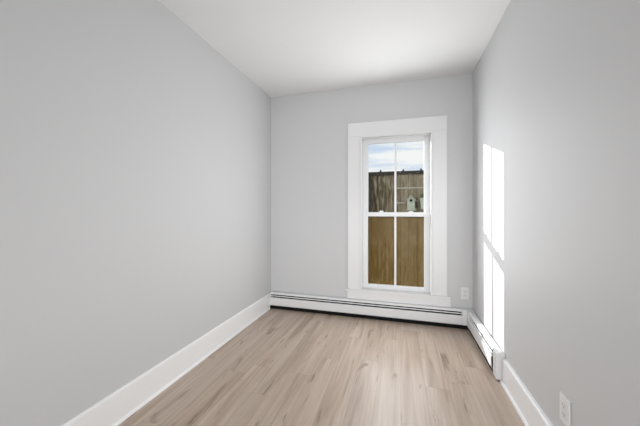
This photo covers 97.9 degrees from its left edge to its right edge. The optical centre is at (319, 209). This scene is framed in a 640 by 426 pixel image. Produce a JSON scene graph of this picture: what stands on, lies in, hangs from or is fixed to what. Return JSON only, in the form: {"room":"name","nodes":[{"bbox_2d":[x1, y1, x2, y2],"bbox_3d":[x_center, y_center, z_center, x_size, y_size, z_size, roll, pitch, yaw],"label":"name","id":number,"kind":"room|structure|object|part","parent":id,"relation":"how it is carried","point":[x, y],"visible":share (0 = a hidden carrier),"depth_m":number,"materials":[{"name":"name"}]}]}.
{"room":"empty room","nodes":[
{"label":"empty room","id":0,"kind":"room"},
{"bbox_2d":[0,0,270,425],"bbox_3d":[-1.265,-0.087,1.267,0.160,2.500,4.652,0,0,16],"label":"wall","id":1,"kind":"structure","parent":0,"point":[135,157],"depth_m":1.51,"materials":[{"name":"white paint"}]},
{"bbox_2d":[61,293,269,425],"bbox_3d":[-1.175,1.074,1.241,0.027,0.177,4.331,0,0,16],"label":"baseboard","id":2,"kind":"structure","parent":1,"relation":"attached to","point":[118,406],"depth_m":1.79,"materials":[{"name":"white wood"}]},
{"bbox_2d":[118,308,524,425],"bbox_3d":[-0.148,1.222,0.944,2.485,0.120,4.652,0,0,16],"label":"floor","id":3,"kind":"structure","parent":0,"point":[287,367],"depth_m":1.89,"materials":[{"name":"brown wood"}]},
{"bbox_2d":[159,0,510,96],"bbox_3d":[-0.148,-1.397,0.944,2.485,0.120,4.652,0,0,16],"label":"ceiling","id":4,"kind":"structure","parent":0,"point":[284,47],"depth_m":2.15,"materials":[{"name":"white paint"}]},
{"bbox_2d":[271,73,472,308],"bbox_3d":[0.476,-0.087,3.102,2.165,2.500,0.160,0,0,16],"label":"wall","id":5,"kind":"structure","parent":0,"point":[309,131],"depth_m":3.11,"materials":[{"name":"white paint"}]},
{"bbox_2d":[270,291,475,332],"bbox_3d":[0.438,1.066,2.953,2.146,0.190,0.146,0,0,16],"label":"baseboard heater","id":6,"kind":"object","parent":5,"relation":"attached to","point":[450,317],"visible":0.99,"depth_m":2.94,"materials":[{"name":"white metal"}]},
{"bbox_3d":[0.404,1.144,3.012,2.047,0.034,0.040,0,0,16],"label":"rail","id":7,"kind":"part","parent":6,"relation":"part of","materials":[{"name":"black"}]},
{"bbox_2d":[271,291,461,311],"bbox_3d":[0.402,0.982,3.005,2.047,0.019,0.048,0,0,16],"label":"hood","id":8,"kind":"object","parent":6,"relation":"attached to","point":[278,294],"depth_m":2.97,"materials":[{"name":"white metal"}]},
{"bbox_3d":[0.410,1.073,3.036,2.047,0.142,0.002,0,0,16],"label":"panel","id":9,"kind":"part","parent":6,"relation":"part of","materials":[{"name":"white metal"}]},
{"bbox_2d":[345,115,450,306],"bbox_3d":[0.817,0.002,3.010,1.057,1.938,0.246,0,0,16],"label":"window","id":10,"kind":"structure","parent":5,"relation":"in","point":[398,257],"depth_m":3.00,"materials":[{"name":"white paint"}]},
{"bbox_3d":[0.819,-0.351,3.026,0.708,0.854,0.025,0,0,16],"label":"sash","id":11,"kind":"part","parent":10,"relation":"part of","materials":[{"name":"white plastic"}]},
{"bbox_3d":[0.810,0.447,2.997,0.708,0.834,0.032,0,0,16],"label":"sash","id":12,"kind":"part","parent":10,"relation":"part of","materials":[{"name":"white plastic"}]},
{"bbox_2d":[461,287,468,299],"bbox_3d":[1.425,0.825,2.739,0.072,0.117,0.008,0,0,16],"label":"wall outlet","id":13,"kind":"object","parent":5,"relation":"attached to","point":[464,290],"visible":1,"depth_m":2.74,"materials":[{"name":"white plastic"}]},
{"bbox_2d":[473,0,639,425],"bbox_3d":[0.969,-0.087,0.622,0.160,2.500,4.652,0,0,16],"label":"wall","id":14,"kind":"structure","parent":0,"point":[556,83],"depth_m":1.21,"materials":[{"name":"white paint"}]},
{"bbox_2d":[469,314,504,379],"bbox_3d":[1.318,1.065,2.238,0.064,0.192,0.740,0,0,16],"label":"baseboard heater","id":15,"kind":"object","parent":14,"relation":"attached to","point":[490,350],"visible":0.98,"depth_m":2.08,"materials":[{"name":"white metal"}]},
{"bbox_3d":[1.335,1.144,2.270,0.040,0.034,0.668,0,0,16],"label":"rail","id":16,"kind":"part","parent":15,"relation":"part of","materials":[{"name":"black"}]},
{"bbox_2d":[470,314,499,350],"bbox_3d":[1.328,0.982,2.272,0.048,0.019,0.668,0,0,16],"label":"hood","id":17,"kind":"object","parent":15,"relation":"attached to","point":[492,344],"depth_m":2.20,"materials":[{"name":"white metal"}]},
{"bbox_2d":[500,358,552,425],"bbox_3d":[0.751,1.081,0.220,0.035,0.163,3.440,0,0,16],"label":"baseboard","id":18,"kind":"structure","parent":14,"relation":"attached to","point":[529,411],"depth_m":1.57,"materials":[{"name":"white wood"}]},
{"bbox_2d":[560,391,570,425],"bbox_3d":[1.045,0.857,1.190,0.008,0.117,0.072,0,0,16],"label":"wall outlet","id":19,"kind":"object","parent":14,"relation":"attached to","point":[565,405],"visible":1,"depth_m":1.18,"materials":[{"name":"white plastic"}]},
{"bbox_2d":[561,400,565,410],"bbox_3d":[1.042,0.838,1.190,0.002,0.029,0.034,0,0,16],"label":"receptacle","id":20,"kind":"object","parent":19,"relation":"attached to","point":[563,402],"depth_m":1.19,"materials":[{"name":"grey plastic"}]},
{"bbox_2d":[561,409,565,419],"bbox_3d":[1.042,0.876,1.190,0.002,0.029,0.034,0,0,16],"label":"receptacle","id":21,"kind":"object","parent":19,"relation":"attached to","point":[563,412],"depth_m":1.19,"materials":[{"name":"grey plastic"}]},
{"label":"outside","id":22,"kind":"structure","parent":0,"visible":0},
{"bbox_3d":[2.387,1.713,8.258,18.000,0.200,10.807,0,0,16],"label":"ground","id":23,"kind":"structure","parent":22,"visible":0},
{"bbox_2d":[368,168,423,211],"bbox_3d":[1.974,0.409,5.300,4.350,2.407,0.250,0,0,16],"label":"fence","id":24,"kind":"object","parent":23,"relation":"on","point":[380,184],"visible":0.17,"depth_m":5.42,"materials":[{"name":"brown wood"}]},
{"bbox_3d":[0.950,0.475,5.500,0.120,2.275,0.066,0,0,16],"label":"post","id":25,"kind":"part","parent":24,"relation":"part of","materials":[{"name":"wood"}]},
{"bbox_3d":[1.965,-0.704,5.267,4.350,0.073,0.046,0,0,16],"label":"rail","id":26,"kind":"part","parent":24,"relation":"part of","materials":[{"name":"brown wood"}]},
{"bbox_2d":[405,196,416,209],"bbox_3d":[1.708,-0.125,5.231,0.200,0.278,0.184,0,0,16],"label":"birdhouse","id":27,"kind":"object","parent":24,"relation":"hanging from","point":[410,201],"visible":1,"depth_m":5.18,"materials":[{"name":"grey paint"}]},
{"bbox_2d":[420,194,423,208],"bbox_3d":[1.949,-0.158,5.179,0.175,0.300,0.152,0,0,16],"label":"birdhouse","id":28,"kind":"object","parent":24,"relation":"attached to","point":[422,195],"visible":0.28,"depth_m":5.14,"materials":[{"name":"grey paint"}]}
]}

